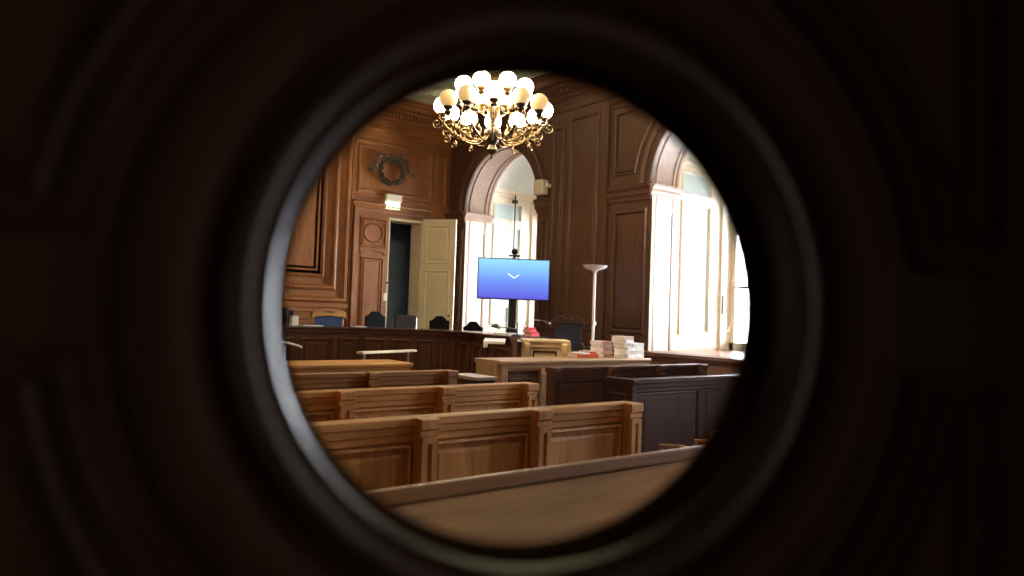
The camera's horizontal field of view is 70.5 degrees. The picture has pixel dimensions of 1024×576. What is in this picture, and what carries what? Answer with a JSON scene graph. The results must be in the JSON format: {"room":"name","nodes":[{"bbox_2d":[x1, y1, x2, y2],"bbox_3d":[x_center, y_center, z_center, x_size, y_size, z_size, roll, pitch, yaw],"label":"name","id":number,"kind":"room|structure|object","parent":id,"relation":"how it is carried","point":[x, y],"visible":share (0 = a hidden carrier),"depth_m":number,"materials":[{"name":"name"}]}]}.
{"room":"courtroom","nodes":[
{"label":"courtroom","id":0,"kind":"room"},
{"bbox_2d":[285,136,450,325],"bbox_3d":[-4.592,-1.055,13.470,8.120,5.950,0.260,4,-3,-38],"label":"wall","id":1,"kind":"structure","parent":0,"point":[322,270],"depth_m":14.45,"materials":[{"name":"brown wood"}]},
{"bbox_2d":[368,153,414,187],"bbox_3d":[-2.474,-2.449,15.015,1.104,0.741,0.161,4,-3,-38],"label":"wreath","id":2,"kind":"object","parent":1,"relation":"attached to","point":[385,180],"visible":1,"depth_m":14.99,"materials":[{"name":"brown wood"}]},
{"bbox_2d":[385,194,401,209],"bbox_3d":[-2.460,-1.780,15.046,0.360,0.300,0.100,4,-3,-38],"label":"exit light","id":3,"kind":"object","parent":1,"relation":"attached to","point":[393,202],"visible":1,"depth_m":14.99,"materials":[{"name":"beige plastic"}]},
{"bbox_2d":[385,201,399,209],"bbox_3d":[-2.478,-1.711,15.039,0.310,0.160,0.090,4,-3,-38],"label":"diffuser","id":4,"kind":"object","parent":3,"relation":"attached to","point":[395,205],"depth_m":15.00,"materials":[{"name":"beige plastic"}]},
{"bbox_2d":[361,100,450,153],"bbox_3d":[-4.385,-3.603,13.413,8.120,0.850,0.400,4,-3,-38],"label":"trim","id":5,"kind":"structure","parent":1,"relation":"attached to","point":[410,124],"depth_m":15.33,"materials":[{"name":"brown wood"}]},
{"bbox_2d":[419,219,456,329],"bbox_3d":[-1.601,0.060,15.395,0.780,3.050,0.097,1,-2,19],"label":"door","id":6,"kind":"structure","parent":1,"relation":"in","point":[438,257],"depth_m":15.40,"materials":[{"name":"beige paint"}]},
{"bbox_2d":[386,223,410,326],"bbox_3d":[-2.985,-0.095,16.335,2.850,3.750,2.230,4,-3,-38],"label":"wall","id":7,"kind":"structure","parent":0,"point":[400,234],"depth_m":17.85,"materials":[{"name":"blue paint"}]},
{"bbox_2d":[354,214,388,325],"bbox_3d":[-2.867,0.020,14.811,0.710,3.020,0.160,4,-3,-38],"label":"door","id":8,"kind":"structure","parent":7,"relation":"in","point":[373,231],"depth_m":14.84,"materials":[{"name":"brown wood"}]},
{"bbox_2d":[385,217,422,327],"bbox_3d":[-2.420,0.058,15.469,0.816,3.023,0.433,4,-3,-38],"label":"trim","id":9,"kind":"structure","parent":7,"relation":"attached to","point":[416,226],"depth_m":15.65,"materials":[{"name":"beige paint"}]},
{"bbox_2d":[414,76,533,105],"bbox_3d":[1.427,-4.135,6.156,8.320,0.100,19.200,4,-3,-38],"label":"ceiling","id":10,"kind":"structure","parent":0,"point":[428,99],"depth_m":14.80,"materials":[{"name":"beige paint"}]},
{"bbox_2d":[425,86,477,96],"bbox_3d":[-1.703,-3.818,14.080,2.312,0.195,0.573,2,-2,7],"label":"ornament","id":11,"kind":"object","parent":10,"relation":"attached to","point":[436,93],"visible":0.16,"depth_m":14.00,"materials":[{"name":"paint"}]},
{"bbox_2d":[432,76,552,159],"bbox_3d":[-0.176,-2.737,8.026,1.319,2.670,1.314,4,-3,-38],"label":"chandelier","id":12,"kind":"object","parent":10,"relation":"hanging from","point":[493,95],"visible":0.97,"depth_m":7.81,"materials":[{"name":"gold metal"}]},
{"bbox_2d":[444,100,685,350],"bbox_3d":[4.697,-0.900,8.736,0.780,5.950,19.000,4,-3,-38],"label":"wall","id":13,"kind":"structure","parent":0,"point":[612,199],"depth_m":12.34,"materials":[{"name":"brown wood"}]},
{"bbox_2d":[487,155,536,340],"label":"window","id":14,"kind":"structure","parent":13,"relation":"in","point":[518,178],"depth_m":16.22,"materials":[{"name":"white glass"}]},
{"bbox_2d":[512,195,517,248],"bbox_3d":[0.019,-0.510,16.219,0.100,3.180,0.080,4,-3,-38],"label":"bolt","id":15,"kind":"object","parent":14,"relation":"attached to","point":[515,201],"visible":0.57,"depth_m":16.23,"materials":[{"name":"brown metal"}]},
{"bbox_2d":[450,77,625,153],"bbox_3d":[4.426,-3.469,8.541,0.400,0.850,19.000,4,-3,-38],"label":"trim","id":16,"kind":"structure","parent":13,"relation":"attached to","point":[564,97],"depth_m":13.27,"materials":[{"name":"brown wood"}]},
{"bbox_2d":[533,179,550,195],"bbox_3d":[0.559,-1.842,13.309,0.270,0.270,0.204,0,-3,39],"label":"loudspeaker","id":17,"kind":"object","parent":13,"relation":"attached to","point":[541,186],"visible":1,"depth_m":13.24,"materials":[{"name":"beige plastic"}]},
{"bbox_2d":[534,180,541,193],"bbox_3d":[0.476,-1.847,13.248,0.180,0.230,0.004,0,-3,39],"label":"grille","id":18,"kind":"object","parent":17,"relation":"attached to","point":[537,183],"depth_m":13.25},
{"bbox_2d":[517,340,737,374],"bbox_3d":[4.358,1.506,8.447,0.130,1.100,19.000,4,-3,-38],"label":"baseboard","id":19,"kind":"structure","parent":13,"relation":"attached to","point":[717,365],"depth_m":10.59,"materials":[{"name":"red wood"}]},
{"bbox_2d":[657,156,741,357],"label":"window","id":20,"kind":"structure","parent":13,"relation":"in","point":[707,257],"depth_m":12.27,"materials":[{"name":"white glass"}]},
{"bbox_2d":[721,296,729,331],"bbox_3d":[3.681,0.449,12.468,0.157,0.629,0.052,2,-2,10],"label":"blind cord","id":21,"kind":"object","parent":20,"relation":"hanging from","point":[723,297],"visible":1,"depth_m":12.46,"materials":[{"name":"white plastic"}]},
{"bbox_3d":[-0.864,1.833,5.882,11.550,0.100,21.700,4,-3,-38],"label":"floor","id":22,"kind":"structure","parent":0,"visible":0},
{"bbox_2d":[288,342,301,347],"bbox_3d":[-2.506,1.187,7.943,0.493,1.224,0.465,1,-2,21],"label":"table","id":23,"kind":"object","parent":22,"relation":"on","point":[289,343],"visible":0.06,"depth_m":8.17,"materials":[{"name":"wood"}]},
{"bbox_2d":[291,359,412,372],"bbox_3d":[-2.438,1.236,6.837,3.120,1.050,0.532,4,-3,-38],"label":"desk","id":24,"kind":"object","parent":22,"relation":"on","point":[306,366],"visible":0.09,"depth_m":7.26,"materials":[{"name":"brown wood"}]},
{"bbox_2d":[294,369,458,390],"bbox_3d":[-1.896,1.226,6.038,3.071,1.052,0.578,4,-3,-38],"label":"bench","id":25,"kind":"object","parent":22,"relation":"on","point":[367,379],"visible":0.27,"depth_m":6.27,"materials":[{"name":"brown wood"}]},
{"bbox_2d":[357,349,416,361],"bbox_3d":[-1.527,1.310,8.775,0.200,1.105,1.020,1,-2,31],"label":"witness barre","id":26,"kind":"object","parent":22,"relation":"on","point":[364,353],"visible":0.38,"depth_m":8.75,"materials":[{"name":"brown wood"}]},
{"bbox_2d":[286,325,547,384],"bbox_3d":[-2.476,1.296,11.822,6.026,1.276,2.773,2,-2,2],"label":"desk","id":27,"kind":"object","parent":22,"relation":"on","point":[437,349],"visible":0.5,"depth_m":12.30,"materials":[{"name":"brown wood"}]},
{"bbox_2d":[289,316,298,325],"bbox_3d":[-3.642,0.546,12.118,0.120,0.160,0.100,4,-3,-38],"label":"block","id":28,"kind":"object","parent":27,"relation":"on","point":[294,320],"visible":0.91,"depth_m":12.08,"materials":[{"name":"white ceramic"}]},
{"bbox_2d":[491,322,522,335],"bbox_3d":[-0.076,0.595,10.575,0.478,0.200,0.170,2,-2,-6],"label":"desk lamp","id":29,"kind":"object","parent":27,"relation":"on","point":[494,325],"visible":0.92,"depth_m":10.57,"materials":[{"name":"black plastic"}]},
{"bbox_2d":[492,333,522,334],"bbox_3d":[-0.069,0.695,10.961,0.280,0.030,0.400,0,-3,40],"label":"paper sheet","id":30,"kind":"object","parent":27,"relation":"on","point":[492,333],"visible":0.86,"depth_m":10.81,"materials":[{"name":"white paper"}]},
{"bbox_2d":[524,334,538,335],"bbox_3d":[0.286,0.699,10.757,0.151,0.032,0.200,0,-3,37],"label":"file","id":31,"kind":"object","parent":27,"relation":"on","point":[524,334],"visible":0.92,"depth_m":10.69,"materials":[{"name":"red paper"}]},
{"bbox_3d":[0.287,0.666,10.758,0.180,0.032,0.151,3,-2,-24],"label":"file","id":32,"kind":"object","parent":31,"relation":"on","visible":0},
{"bbox_2d":[522,329,536,331],"bbox_3d":[0.257,0.631,10.735,0.151,0.032,0.160,0,-3,37],"label":"file","id":33,"kind":"object","parent":32,"relation":"on","point":[524,330],"visible":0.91,"depth_m":10.68,"materials":[{"name":"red paper"}]},
{"bbox_2d":[524,327,535,329],"bbox_3d":[0.258,0.598,10.736,0.140,0.032,0.151,3,-2,-24],"label":"file","id":34,"kind":"object","parent":33,"relation":"on","point":[527,328],"visible":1,"depth_m":10.67,"materials":[{"name":"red paper"}]},
{"bbox_2d":[300,382,538,421],"bbox_3d":[-1.157,1.217,5.066,3.016,1.052,0.578,4,-3,-38],"label":"bench","id":35,"kind":"object","parent":22,"relation":"on","point":[360,403],"visible":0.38,"depth_m":5.19,"materials":[{"name":"brown wood"}]},
{"bbox_2d":[456,373,496,383],"bbox_3d":[-0.426,1.395,7.705,0.260,0.935,0.500,4,-3,-38],"label":"table","id":36,"kind":"object","parent":22,"relation":"on","point":[478,378],"visible":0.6,"depth_m":7.58,"materials":[{"name":"grey laminate"}]},
{"bbox_2d":[314,401,643,489],"bbox_3d":[-0.447,1.204,4.021,2.823,1.052,0.578,4,-3,-38],"label":"bench","id":37,"kind":"object","parent":22,"relation":"on","point":[381,452],"visible":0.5,"depth_m":3.98,"materials":[{"name":"brown wood"}]},
{"bbox_2d":[483,338,505,357],"bbox_3d":[-0.301,1.302,9.585,0.380,1.265,0.360,2,-2,2],"label":"lectern","id":38,"kind":"object","parent":22,"relation":"on","point":[487,342],"visible":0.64,"depth_m":9.53,"materials":[{"name":"white wood"}]},
{"bbox_2d":[370,445,699,541],"bbox_3d":[0.462,1.198,2.941,2.900,1.050,0.880,4,-3,-38],"label":"bench","id":39,"kind":"object","parent":22,"relation":"on","point":[560,500],"visible":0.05,"depth_m":2.49,"materials":[{"name":"brown wood"}]},
{"bbox_2d":[520,338,570,356],"bbox_3d":[0.440,1.333,10.021,0.670,1.245,0.569,2,-2,-3],"label":"desk","id":40,"kind":"object","parent":22,"relation":"on","point":[531,347],"visible":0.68,"depth_m":9.84,"materials":[{"name":"brown wood"}]},
{"bbox_2d":[474,356,651,406],"bbox_3d":[0.725,1.439,9.431,2.650,1.050,0.532,4,-3,-38],"label":"desk","id":41,"kind":"object","parent":22,"relation":"on","point":[506,369],"visible":0.23,"depth_m":8.81,"materials":[{"name":"brown wood"}]},
{"bbox_2d":[566,353,598,357],"bbox_3d":[0.949,0.907,9.762,0.360,0.050,0.241,3,-2,-33],"label":"file","id":42,"kind":"object","parent":41,"relation":"on","point":[568,354],"visible":0.91,"depth_m":9.67,"materials":[{"name":"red paper"}]},
{"bbox_2d":[571,352,589,353],"bbox_3d":[0.903,0.866,9.662,0.221,0.018,0.160,0,-3,40],"label":"file","id":43,"kind":"object","parent":42,"relation":"on","point":[571,352],"visible":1,"depth_m":9.61,"materials":[{"name":"white paper"}]},
{"bbox_2d":[596,353,612,356],"bbox_3d":[1.242,0.932,10.085,0.241,0.045,0.200,0,-3,45],"label":"file","id":44,"kind":"object","parent":41,"relation":"on","point":[600,355],"visible":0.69,"depth_m":9.99,"materials":[{"name":"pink paper"}]},
{"bbox_2d":[591,350,612,353],"bbox_3d":[1.248,0.891,10.098,0.200,0.035,0.241,3,-2,-32],"label":"file","id":45,"kind":"object","parent":44,"relation":"on","point":[598,352],"visible":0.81,"depth_m":10.00,"materials":[{"name":"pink paper"}]},
{"bbox_2d":[591,347,611,350],"bbox_3d":[1.237,0.847,10.097,0.241,0.050,0.200,0,-3,45],"label":"file","id":46,"kind":"object","parent":45,"relation":"on","point":[592,348],"visible":0.91,"depth_m":10.02,"materials":[{"name":"white paper"}]},
{"bbox_2d":[591,344,611,346],"bbox_3d":[1.244,0.802,10.111,0.200,0.040,0.241,3,-2,-32],"label":"file","id":47,"kind":"object","parent":46,"relation":"on","point":[592,345],"visible":0.94,"depth_m":10.03,"materials":[{"name":"white paper"}]},
{"bbox_2d":[589,340,611,343],"bbox_3d":[1.233,0.758,10.110,0.241,0.045,0.200,0,-3,45],"label":"file","id":48,"kind":"object","parent":47,"relation":"on","point":[591,341],"visible":1,"depth_m":10.05,"materials":[{"name":"white paper"}]},
{"bbox_2d":[613,353,635,357],"bbox_3d":[1.562,0.940,10.059,0.190,0.050,0.261,4,-3,-44],"label":"file","id":49,"kind":"object","parent":41,"relation":"on","point":[615,354],"visible":0.9,"depth_m":9.98,"materials":[{"name":"white paper"}]},
{"bbox_2d":[614,350,635,353],"bbox_3d":[1.565,0.889,10.072,0.190,0.050,0.261,3,-2,-33],"label":"file","id":50,"kind":"object","parent":49,"relation":"on","point":[615,351],"visible":0.92,"depth_m":9.99,"materials":[{"name":"white paper"}]},
{"bbox_2d":[613,346,636,350],"bbox_3d":[1.568,0.841,10.085,0.190,0.045,0.261,4,-3,-44],"label":"file","id":51,"kind":"object","parent":50,"relation":"on","point":[615,347],"visible":0.88,"depth_m":10.01,"materials":[{"name":"white paper"}]},
{"bbox_2d":[613,343,634,346],"bbox_3d":[1.552,0.792,10.083,0.190,0.050,0.261,3,-2,-33],"label":"file","id":52,"kind":"object","parent":51,"relation":"on","point":[614,344],"visible":0.9,"depth_m":10.00,"materials":[{"name":"white paper"}]},
{"bbox_2d":[611,339,633,343],"bbox_3d":[1.532,0.740,10.077,0.190,0.050,0.261,4,-3,-44],"label":"file","id":53,"kind":"object","parent":52,"relation":"on","point":[613,340],"visible":0.92,"depth_m":10.00,"materials":[{"name":"white paper"}]},
{"bbox_2d":[612,336,633,339],"bbox_3d":[1.535,0.692,10.090,0.190,0.045,0.261,3,-2,-33],"label":"file","id":54,"kind":"object","parent":53,"relation":"on","point":[613,337],"visible":1,"depth_m":9.99,"materials":[{"name":"white paper"}]},
{"bbox_2d":[636,354,643,357],"bbox_3d":[1.708,0.950,10.213,0.160,0.050,0.241,4,-3,-43],"label":"file","id":55,"kind":"object","parent":41,"relation":"on","point":[637,355],"visible":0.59,"depth_m":10.12,"materials":[{"name":"white paper"}]},
{"bbox_3d":[1.717,0.900,10.221,0.160,0.050,0.241,3,-2,-34],"label":"file","id":56,"kind":"object","parent":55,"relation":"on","visible":0},
{"bbox_3d":[1.711,0.848,10.217,0.160,0.050,0.241,4,-3,-43],"label":"file","id":57,"kind":"object","parent":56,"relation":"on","visible":0},
{"bbox_2d":[634,343,643,346],"bbox_3d":[1.721,0.798,10.225,0.160,0.050,0.241,3,-2,-34],"label":"file","id":58,"kind":"object","parent":57,"relation":"on","point":[636,344],"visible":0.63,"depth_m":10.12,"materials":[{"name":"white paper"}]},
{"bbox_2d":[545,363,707,405],"bbox_3d":[1.260,1.426,8.551,2.602,1.052,0.578,4,-3,-38],"label":"bench","id":59,"kind":"object","parent":22,"relation":"on","point":[572,384],"visible":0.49,"depth_m":8.01,"materials":[{"name":"red wood"}]},
{"bbox_2d":[604,374,733,452],"bbox_3d":[2.015,1.415,7.514,2.862,1.052,0.539,4,-3,-38],"label":"bench","id":60,"kind":"object","parent":22,"relation":"on","point":[682,410],"visible":0.36,"depth_m":6.87,"materials":[{"name":"brown wood"}]},
{"bbox_2d":[659,439,703,450],"bbox_3d":[1.397,1.422,5.366,0.476,0.840,0.510,4,-3,-38],"label":"chair","id":61,"kind":"object","parent":22,"relation":"on","point":[661,446],"visible":0.07,"depth_m":5.37,"materials":[{"name":"brown wood"}]},
{"bbox_3d":[-2.119,1.691,11.576,6.060,0.498,5.870,4,-3,-38],"label":"floor","id":62,"kind":"structure","parent":0,"visible":0},
{"bbox_2d":[285,308,293,323],"bbox_3d":[-3.968,0.879,12.629,0.556,1.070,0.510,4,-3,-38],"label":"chair","id":63,"kind":"object","parent":62,"relation":"on","point":[290,313],"visible":0.12,"depth_m":12.88,"materials":[{"name":"black leather"}]},
{"bbox_2d":[310,309,345,325],"bbox_3d":[-3.268,0.922,13.193,0.678,1.075,0.520,4,-3,-38],"label":"chair","id":64,"kind":"object","parent":62,"relation":"on","point":[325,317],"visible":0.49,"depth_m":13.34,"materials":[{"name":"blue fabric"}]},
{"bbox_2d":[365,311,385,326],"bbox_3d":[-2.499,0.975,13.734,0.516,1.060,0.510,4,-3,-38],"label":"chair","id":65,"kind":"object","parent":62,"relation":"on","point":[375,318],"visible":0.31,"depth_m":13.89,"materials":[{"name":"black leather"}]},
{"bbox_2d":[392,315,416,327],"bbox_3d":[-2.043,1.044,14.506,0.596,1.010,0.510,4,-3,-38],"label":"computer monitor","id":66,"kind":"object","parent":62,"relation":"on","point":[399,321],"visible":0.39,"depth_m":14.67,"materials":[{"name":"plastic"}]},
{"bbox_2d":[429,316,449,329],"bbox_3d":[-1.402,1.055,14.185,0.496,1.010,0.510,2,-2,-13],"label":"chair","id":67,"kind":"object","parent":62,"relation":"on","point":[439,322],"visible":0.32,"depth_m":14.39,"materials":[{"name":"black leather"}]},
{"bbox_2d":[463,321,482,330],"bbox_3d":[-0.854,1.095,13.659,0.516,0.930,0.510,1,-2,26],"label":"chair","id":68,"kind":"object","parent":62,"relation":"on","point":[471,326],"visible":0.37,"depth_m":13.85,"materials":[{"name":"black leather"}]},
{"bbox_2d":[476,257,549,332],"bbox_3d":[0.000,0.521,12.171,1.220,2.030,0.600,2,-2,-5],"label":"television","id":69,"kind":"object","parent":62,"relation":"on","point":[510,279],"visible":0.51,"depth_m":12.14,"materials":[{"name":"black plastic"}]},
{"bbox_2d":[508,248,520,258],"bbox_3d":[0.046,-0.580,12.142,0.200,0.170,0.125,2,-2,-5],"label":"camera","id":70,"kind":"object","parent":69,"relation":"on","point":[514,251],"visible":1,"depth_m":12.12,"materials":[{"name":"black plastic"}]},
{"bbox_2d":[552,315,583,351],"bbox_3d":[0.844,0.964,10.929,0.498,1.115,0.520,2,-2,1],"label":"chair","id":71,"kind":"object","parent":62,"relation":"on","point":[567,327],"visible":0.6,"depth_m":11.12,"materials":[{"name":"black leather"}]},
{"bbox_2d":[583,265,606,339],"bbox_3d":[1.174,0.595,10.494,0.370,1.845,0.370,4,-3,-38],"label":"floor lamp","id":72,"kind":"object","parent":62,"relation":"on","point":[594,268],"visible":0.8,"depth_m":10.48,"materials":[{"name":"white metal"}]},
{"bbox_3d":[-1.859,-1.316,3.516,0.140,5.950,19.200,4,-3,-38],"label":"wall","id":73,"kind":"structure","parent":0,"visible":0},
{"bbox_2d":[0,0,1023,575],"bbox_3d":[-0.072,0.500,0.338,0.915,2.180,0.105,2,-2,-10],"label":"door","id":74,"kind":"structure","parent":73,"relation":"in","point":[163,163],"depth_m":0.38,"materials":[{"name":"brown wood"}]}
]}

